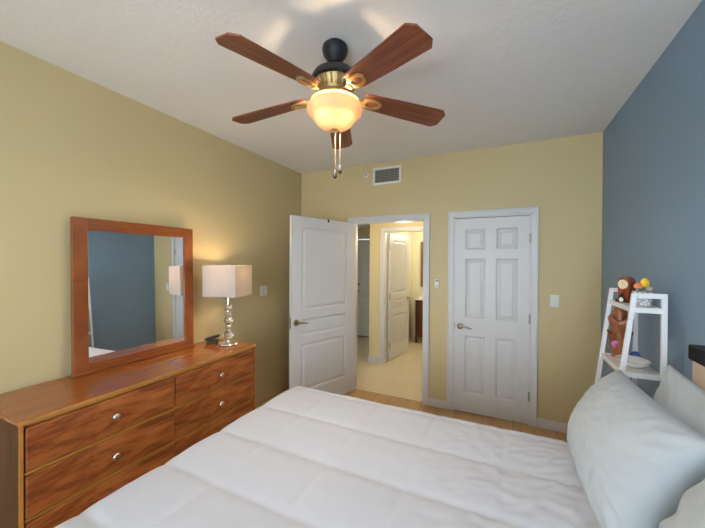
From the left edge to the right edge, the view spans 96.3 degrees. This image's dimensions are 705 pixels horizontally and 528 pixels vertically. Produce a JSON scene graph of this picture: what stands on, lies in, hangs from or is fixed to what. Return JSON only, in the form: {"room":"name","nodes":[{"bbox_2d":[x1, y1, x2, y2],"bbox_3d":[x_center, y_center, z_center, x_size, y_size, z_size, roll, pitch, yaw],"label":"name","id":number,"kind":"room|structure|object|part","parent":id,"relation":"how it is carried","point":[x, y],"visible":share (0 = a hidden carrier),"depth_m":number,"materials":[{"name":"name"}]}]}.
{"room":"bedroom","nodes":[
{"label":"bedroom","id":0,"kind":"room"},
{"bbox_2d":[0,41,301,405],"bbox_3d":[-1.904,0.181,1.798,0.120,2.741,5.633,1,0,26],"label":"wall","id":1,"kind":"structure","parent":0,"point":[71,144],"depth_m":2.15,"materials":[{"name":"beige paint"}]},
{"bbox_2d":[260,286,266,296],"bbox_3d":[-0.995,0.303,3.546,0.010,0.116,0.118,1,0,26],"label":"light switch","id":2,"kind":"object","parent":1,"relation":"attached to","point":[263,289],"visible":1,"depth_m":3.53,"materials":[{"name":"white plastic"}]},
{"bbox_2d":[0,0,701,173],"bbox_3d":[-0.393,-1.217,1.068,3.455,0.080,5.633,1,0,26],"label":"ceiling","id":3,"kind":"structure","parent":0,"point":[500,72],"depth_m":1.82,"materials":[{"name":"white paint"}]},
{"bbox_2d":[215,23,444,178],"bbox_3d":[-0.134,-0.822,1.705,1.231,0.714,1.254,1,0,26],"label":"ceiling fan","id":4,"kind":"object","parent":3,"relation":"hanging from","point":[334,107],"visible":1,"depth_m":1.59,"materials":[{"name":"brown wood"}]},
{"bbox_3d":[-0.346,-0.882,1.383,0.150,0.008,0.485,15,14,36],"label":"blade","id":5,"kind":"part","parent":4,"relation":"part of","materials":[{"name":"brown wood"}]},
{"bbox_3d":[-0.478,-0.885,1.843,0.485,0.008,0.150,-5,10,20],"label":"blade","id":6,"kind":"part","parent":4,"relation":"part of","materials":[{"name":"brown wood"}]},
{"bbox_3d":[-0.096,-0.790,1.704,0.300,0.132,0.300,1,0,26],"label":"lamp shade","id":7,"kind":"part","parent":4,"relation":"part of","materials":[{"name":"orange glass"}]},
{"bbox_3d":[-0.081,-0.885,2.110,0.150,0.008,0.485,-11,-5,1],"label":"blade","id":8,"kind":"part","parent":4,"relation":"part of","materials":[{"name":"brown wood"}]},
{"bbox_3d":[0.132,-0.879,1.366,0.150,0.008,0.485,14,-3,-34],"label":"blade","id":9,"kind":"part","parent":4,"relation":"part of","materials":[{"name":"brown wood"}]},
{"bbox_3d":[0.295,-0.880,1.815,0.485,0.008,0.150,5,-13,-16],"label":"blade","id":10,"kind":"part","parent":4,"relation":"part of","materials":[{"name":"brown wood"}]},
{"bbox_2d":[358,228,369,239],"bbox_3d":[0.463,0.391,6.634,1.062,2.290,0.120,1,0,26],"label":"wall","id":11,"kind":"structure","parent":0,"point":[361,231],"depth_m":6.67,"materials":[{"name":"beige paint"}]},
{"bbox_2d":[357,240,369,336],"bbox_3d":[0.447,0.506,6.547,0.830,2.030,0.110,1,0,26],"label":"door","id":12,"kind":"structure","parent":11,"relation":"in","point":[363,245],"depth_m":6.67,"materials":[{"name":"white paint"}]},
{"bbox_2d":[358,236,369,238],"bbox_3d":[0.456,0.476,6.558,0.967,2.120,0.022,1,0,26],"label":"door frame","id":13,"kind":"structure","parent":11,"relation":"attached to","point":[359,237],"depth_m":6.65,"materials":[{"name":"white paint"}]},
{"bbox_2d":[358,224,369,227],"bbox_3d":[0.747,-0.773,5.103,3.120,0.060,2.627,1,0,26],"label":"ceiling","id":14,"kind":"structure","parent":0,"point":[366,225],"depth_m":6.35,"materials":[{"name":"white paint"}]},
{"bbox_2d":[369,222,422,357],"bbox_3d":[1.554,0.328,5.579,1.818,2.440,2.157,1,0,26],"label":"wall","id":15,"kind":"structure","parent":0,"point":[374,281],"depth_m":4.99,"materials":[{"name":"beige paint"}]},
{"bbox_2d":[368,355,378,362],"bbox_3d":[0.658,1.493,5.639,0.197,0.100,1.511,1,0,26],"label":"baseboard","id":16,"kind":"structure","parent":15,"relation":"attached to","point":[375,359],"depth_m":4.96,"materials":[{"name":"white paint"}]},
{"bbox_2d":[388,233,409,360],"bbox_3d":[0.805,0.524,5.321,0.093,2.020,0.790,1,0,33],"label":"door","id":17,"kind":"structure","parent":15,"relation":"in","point":[398,245],"depth_m":5.28,"materials":[{"name":"white paint"}]},
{"bbox_2d":[379,225,422,363],"bbox_3d":[0.857,0.492,4.772,0.895,2.115,0.142,1,0,26],"label":"door frame","id":18,"kind":"structure","parent":15,"relation":"attached to","point":[384,231],"depth_m":4.89,"materials":[{"name":"white paint"}]},
{"bbox_2d":[421,242,422,286],"bbox_3d":[1.940,0.011,6.436,1.100,0.950,0.035,1,0,26],"label":"bathroom mirror","id":19,"kind":"object","parent":15,"relation":"attached to","point":[421,242],"visible":0.16,"depth_m":6.65,"materials":[{"name":"brown wood"}]},
{"bbox_2d":[255,336,567,441],"bbox_3d":[0.029,1.587,2.631,4.002,0.062,8.800,1,0,26],"label":"floor","id":20,"kind":"structure","parent":0,"point":[401,376],"depth_m":3.94,"materials":[{"name":"beige tile"}]},
{"bbox_2d":[0,338,255,527],"bbox_3d":[-1.360,1.122,2.155,0.531,0.861,1.478,1,0,26],"label":"dresser","id":21,"kind":"object","parent":20,"relation":"on","point":[67,444],"visible":0.67,"depth_m":1.74,"materials":[{"name":"brown wood"}]},
{"bbox_3d":[-1.691,1.134,1.512,0.481,0.840,0.020,1,0,26],"label":"panel","id":22,"kind":"part","parent":21,"relation":"part of","materials":[{"name":"brown wood"}]},
{"bbox_3d":[-1.318,1.266,1.739,0.022,0.196,0.708,1,0,26],"label":"drawer","id":23,"kind":"part","parent":21,"relation":"part of","materials":[{"name":"brown wood"}]},
{"bbox_3d":[-1.316,1.050,1.738,0.022,0.193,0.708,1,0,26],"label":"drawer","id":24,"kind":"part","parent":21,"relation":"part of","materials":[{"name":"brown wood"}]},
{"bbox_3d":[-1.315,0.833,1.736,0.022,0.198,0.708,1,0,26],"label":"drawer","id":25,"kind":"part","parent":21,"relation":"part of","materials":[{"name":"brown wood"}]},
{"bbox_3d":[-1.291,1.050,1.725,0.035,0.039,0.039,1,0,26],"label":"knob","id":26,"kind":"part","parent":21,"relation":"part of","materials":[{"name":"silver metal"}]},
{"bbox_3d":[-1.289,0.833,1.724,0.035,0.039,0.039,1,0,26],"label":"knob","id":27,"kind":"part","parent":21,"relation":"part of","materials":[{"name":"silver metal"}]},
{"bbox_2d":[70,216,194,377],"bbox_3d":[-1.530,0.199,2.295,0.050,0.980,0.828,-1,0,26],"label":"dresser mirror","id":28,"kind":"object","parent":21,"relation":"on","point":[132,283],"visible":1,"depth_m":2.20,"materials":[{"name":"brown wood"}]},
{"bbox_3d":[-1.526,0.681,2.295,0.050,0.016,0.828,0,0,26],"label":"moulding","id":29,"kind":"part","parent":28,"relation":"part of","materials":[{"name":"brown wood"}]},
{"bbox_3d":[-1.537,-0.252,2.297,0.035,0.078,0.666,0,0,26],"label":"rail","id":30,"kind":"part","parent":28,"relation":"part of","materials":[{"name":"brown wood"}]},
{"bbox_2d":[88,230,183,362],"bbox_3d":[-1.535,0.207,2.298,0.018,0.840,0.666,0,0,26],"label":"mirror glass","id":31,"kind":"object","parent":28,"relation":"on","point":[136,278],"depth_m":2.24,"materials":[{"name":"silver"}]},
{"bbox_3d":[-1.530,0.655,2.296,0.035,0.056,0.666,0,0,26],"label":"rail","id":32,"kind":"part","parent":28,"relation":"part of","materials":[{"name":"brown wood"}]},
{"bbox_2d":[205,334,219,343],"bbox_3d":[-1.222,0.651,2.755,0.121,0.072,0.060,0,0,-4],"label":"cordless phone","id":33,"kind":"object","parent":21,"relation":"on","point":[209,340],"visible":1,"depth_m":2.73,"materials":[{"name":"black plastic"}]},
{"bbox_3d":[-1.009,1.264,2.382,0.022,0.196,0.708,1,0,26],"label":"drawer","id":34,"kind":"part","parent":21,"relation":"part of","materials":[{"name":"brown wood"}]},
{"bbox_3d":[-1.008,1.047,2.381,0.022,0.193,0.708,1,0,26],"label":"drawer","id":35,"kind":"part","parent":21,"relation":"part of","materials":[{"name":"brown wood"}]},
{"bbox_3d":[-1.006,0.831,2.380,0.022,0.198,0.708,1,0,26],"label":"drawer","id":36,"kind":"part","parent":21,"relation":"part of","materials":[{"name":"brown wood"}]},
{"bbox_2d":[202,264,251,345],"bbox_3d":[-1.069,0.343,2.719,0.290,0.690,0.290,0,0,9],"label":"table lamp","id":37,"kind":"object","parent":21,"relation":"on","point":[230,281],"visible":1,"depth_m":2.59,"materials":[{"name":"white fabric"}]},
{"bbox_3d":[-1.068,0.142,2.718,0.290,0.257,0.290,0,0,9],"label":"lamp shade","id":38,"kind":"part","parent":37,"relation":"part of","materials":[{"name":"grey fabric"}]},
{"bbox_2d":[414,292,422,342],"bbox_3d":[1.786,1.071,6.205,1.040,0.950,0.583,1,0,26],"label":"bathroom vanity","id":39,"kind":"object","parent":20,"relation":"on","point":[418,300],"visible":0.2,"depth_m":6.15,"materials":[{"name":"brown wood"}]},
{"bbox_2d":[414,292,422,299],"bbox_3d":[1.790,0.651,6.206,1.040,0.110,0.575,1,0,26],"label":"countertop","id":40,"kind":"structure","parent":39,"relation":"on","point":[420,297],"depth_m":6.34,"materials":[{"name":"white"}]},
{"bbox_3d":[1.470,1.060,6.072,0.445,0.630,0.026,1,0,26],"label":"cabinet door","id":41,"kind":"part","parent":39,"relation":"part of","materials":[{"name":"brown wood"}]},
{"bbox_2d":[595,288,667,384],"bbox_3d":[1.474,0.858,1.771,0.293,1.426,0.392,1,0,26],"label":"ladder shelf","id":42,"kind":"object","parent":20,"relation":"on","point":[648,373],"visible":0.36,"depth_m":1.60,"materials":[{"name":"white wood"}]},
{"bbox_3d":[1.554,0.858,1.939,0.293,1.426,0.020,1,0,26],"label":"frame","id":43,"kind":"part","parent":42,"relation":"part of","materials":[{"name":"white wood"}]},
{"bbox_2d":[607,306,633,357],"bbox_3d":[1.575,0.396,1.861,0.121,0.307,0.120,0,0,-36],"label":"vase","id":44,"kind":"object","parent":42,"relation":"on","point":[617,320],"visible":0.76,"depth_m":1.83,"materials":[{"name":"brown wood"}]},
{"bbox_2d":[608,314,626,334],"bbox_3d":[1.575,0.370,1.861,0.112,0.131,0.112,1,0,42],"label":"cup","id":45,"kind":"object","parent":44,"relation":"on","point":[617,322],"depth_m":1.83,"materials":[{"name":"brown wood"}]},
{"bbox_2d":[607,329,633,357],"bbox_3d":[1.574,0.470,1.862,0.104,0.158,0.104,0,0,0],"label":"cup","id":46,"kind":"object","parent":44,"relation":"on","point":[616,336],"depth_m":1.83,"materials":[{"name":"brown wood"}]},
{"bbox_2d":[618,293,625,302],"bbox_3d":[1.533,0.194,1.799,0.031,0.055,0.032,0,0,-34],"label":"figurine","id":47,"kind":"object","parent":42,"relation":"on","point":[621,298],"visible":1,"depth_m":1.79,"materials":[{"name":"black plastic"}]},
{"bbox_2d":[615,277,635,302],"bbox_3d":[1.591,0.148,1.835,0.072,0.147,0.076,0,0,-14],"label":"mantel clock","id":48,"kind":"object","parent":42,"relation":"on","point":[625,284],"visible":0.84,"depth_m":1.81,"materials":[{"name":"red wood"}]},
{"bbox_2d":[615,355,651,367],"bbox_3d":[1.518,0.533,1.713,0.146,0.033,0.190,1,0,26],"label":"dish","id":49,"kind":"object","parent":42,"relation":"on","point":[632,361],"visible":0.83,"depth_m":1.72,"materials":[{"name":"white ceramic"}]},
{"bbox_2d":[630,351,640,357],"bbox_3d":[1.624,0.525,1.813,0.048,0.048,0.048,1,0,26],"label":"ball","id":50,"kind":"object","parent":42,"relation":"on","point":[634,353],"visible":0.55,"depth_m":1.80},
{"bbox_2d":[632,278,653,306],"bbox_3d":[1.521,0.147,1.656,0.086,0.150,0.086,1,0,26],"label":"flower pot","id":51,"kind":"object","parent":42,"relation":"on","point":[640,302],"visible":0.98,"depth_m":1.64,"materials":[{"name":"ceramic"}]},
{"bbox_3d":[1.500,0.114,1.659,0.037,0.032,0.036,1,0,26],"label":"flower","id":52,"kind":"part","parent":51,"relation":"part of","materials":[{"name":"orange plant"}]},
{"bbox_3d":[1.520,0.183,1.656,0.086,0.078,0.086,1,0,26],"label":"pot","id":53,"kind":"part","parent":51,"relation":"part of","materials":[{"name":"ceramic"}]},
{"bbox_3d":[1.524,0.097,1.647,0.037,0.050,0.036,1,0,26],"label":"flower","id":54,"kind":"part","parent":51,"relation":"part of","materials":[{"name":"yellow plant"}]},
{"bbox_3d":[1.393,0.859,1.603,0.293,1.426,0.020,1,0,26],"label":"frame","id":55,"kind":"part","parent":42,"relation":"part of","materials":[{"name":"white wood"}]},
{"bbox_2d":[688,344,704,389],"bbox_3d":[0.283,0.951,1.115,1.996,1.234,1.470,1,0,26],"label":"bed","id":56,"kind":"object","parent":20,"relation":"on","point":[696,353],"visible":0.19,"depth_m":1.28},
{"bbox_2d":[54,386,601,527],"bbox_3d":[0.130,1.199,1.208,2.118,0.603,1.746,1,0,26],"label":"comforter","id":57,"kind":"object","parent":56,"relation":"on","point":[306,457],"visible":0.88,"depth_m":1.34,"materials":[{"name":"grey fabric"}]},
{"bbox_2d":[567,370,704,527],"bbox_3d":[1.026,0.691,1.226,0.284,0.439,0.802,1,0,26],"label":"pillow","id":58,"kind":"object","parent":57,"relation":"on","point":[635,461],"visible":0.94,"depth_m":0.99,"materials":[{"name":"grey fabric"}]},
{"bbox_2d":[654,365,704,435],"bbox_3d":[1.182,0.669,1.057,0.165,0.446,0.814,1,0,26],"label":"pillow","id":59,"kind":"object","parent":57,"relation":"on","point":[677,394],"visible":0.41,"depth_m":1.19,"materials":[{"name":"grey fabric"}]},
{"bbox_2d":[659,478,704,527],"bbox_3d":[0.683,0.685,0.468,0.277,0.423,0.792,1,0,26],"label":"pillow","id":60,"kind":"object","parent":57,"relation":"on","point":[690,513],"visible":1,"depth_m":0.73,"materials":[{"name":"grey fabric"}]},
{"bbox_3d":[1.154,0.374,0.695,0.071,0.064,1.410,1,0,26],"label":"headboard rail","id":61,"kind":"part","parent":56,"relation":"part of","materials":[{"name":"black wood"}]},
{"bbox_3d":[1.153,0.813,0.697,0.058,0.825,1.396,1,0,26],"label":"headboard panel","id":62,"kind":"part","parent":56,"relation":"part of","materials":[{"name":"beige fabric"}]},
{"bbox_2d":[301,132,602,422],"bbox_3d":[0.791,0.186,3.562,3.215,2.741,0.120,1,0,26],"label":"wall","id":63,"kind":"structure","parent":0,"point":[563,177],"depth_m":3.02,"materials":[{"name":"beige paint"}]},
{"bbox_2d":[289,215,355,394],"bbox_3d":[-0.301,0.518,3.538,0.935,2.034,0.150,0,0,-45],"label":"door","id":64,"kind":"structure","parent":63,"relation":"in","point":[322,251],"depth_m":3.48,"materials":[{"name":"white paint"}]},
{"bbox_3d":[-0.526,0.605,3.252,0.152,0.066,0.057,0,0,-45],"label":"handle","id":65,"kind":"part","parent":64,"relation":"part of","materials":[{"name":"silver metal"}]},
{"bbox_2d":[373,165,401,184],"bbox_3d":[0.399,-1.030,3.673,0.350,0.200,0.012,1,0,26],"label":"air vent","id":66,"kind":"object","parent":63,"relation":"in","point":[391,174],"visible":1,"depth_m":3.67,"materials":[{"name":"white plastic"}]},
{"bbox_2d":[348,213,429,405],"bbox_3d":[0.416,0.495,3.731,1.000,2.115,0.142,1,0,26],"label":"door frame","id":67,"kind":"structure","parent":63,"relation":"attached to","point":[422,217],"depth_m":3.49,"materials":[{"name":"white paint"}]},
{"bbox_2d":[435,278,438,287],"bbox_3d":[0.916,0.208,3.422,0.048,0.110,0.024,1,0,26],"label":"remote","id":68,"kind":"object","parent":63,"relation":"attached to","point":[436,279],"visible":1,"depth_m":3.41,"materials":[{"name":"white plastic"}]},
{"bbox_2d":[429,397,446,408],"bbox_3d":[0.923,1.510,3.429,0.193,0.095,0.014,1,0,26],"label":"baseboard","id":69,"kind":"object","parent":63,"relation":"attached to","point":[433,402],"visible":1,"depth_m":3.42,"materials":[{"name":"white paint"}]},
{"bbox_2d":[454,215,530,423],"bbox_3d":[1.400,0.539,3.195,0.711,2.022,0.097,1,0,26],"label":"door","id":70,"kind":"structure","parent":63,"relation":"in","point":[493,318],"depth_m":3.20,"materials":[{"name":"white paint"}]},
{"bbox_3d":[1.162,0.653,3.287,0.152,0.066,0.057,1,0,26],"label":"handle","id":71,"kind":"part","parent":70,"relation":"part of","materials":[{"name":"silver metal"}]},
{"bbox_2d":[447,206,538,427],"bbox_3d":[1.411,0.504,3.236,0.837,2.115,0.112,1,0,26],"label":"door frame","id":72,"kind":"structure","parent":63,"relation":"attached to","point":[533,211],"depth_m":3.06,"materials":[{"name":"white paint"}]},
{"bbox_2d":[537,418,567,433],"bbox_3d":[1.978,1.520,2.922,0.473,0.095,0.014,1,0,26],"label":"baseboard","id":73,"kind":"structure","parent":63,"relation":"attached to","point":[546,424],"depth_m":2.96,"materials":[{"name":"white paint"}]},
{"bbox_2d":[550,295,558,306],"bbox_3d":[1.893,0.347,2.961,0.072,0.116,0.010,1,0,26],"label":"light switch","id":74,"kind":"object","parent":63,"relation":"attached to","point":[554,299],"visible":1,"depth_m":2.96,"materials":[{"name":"white plastic"}]},
{"bbox_2d":[601,0,704,399],"bbox_3d":[1.103,0.207,0.355,0.120,2.741,5.633,1,0,26],"label":"wall","id":75,"kind":"structure","parent":0,"point":[653,184],"depth_m":1.73,"materials":[{"name":"blue paint"}]}
]}

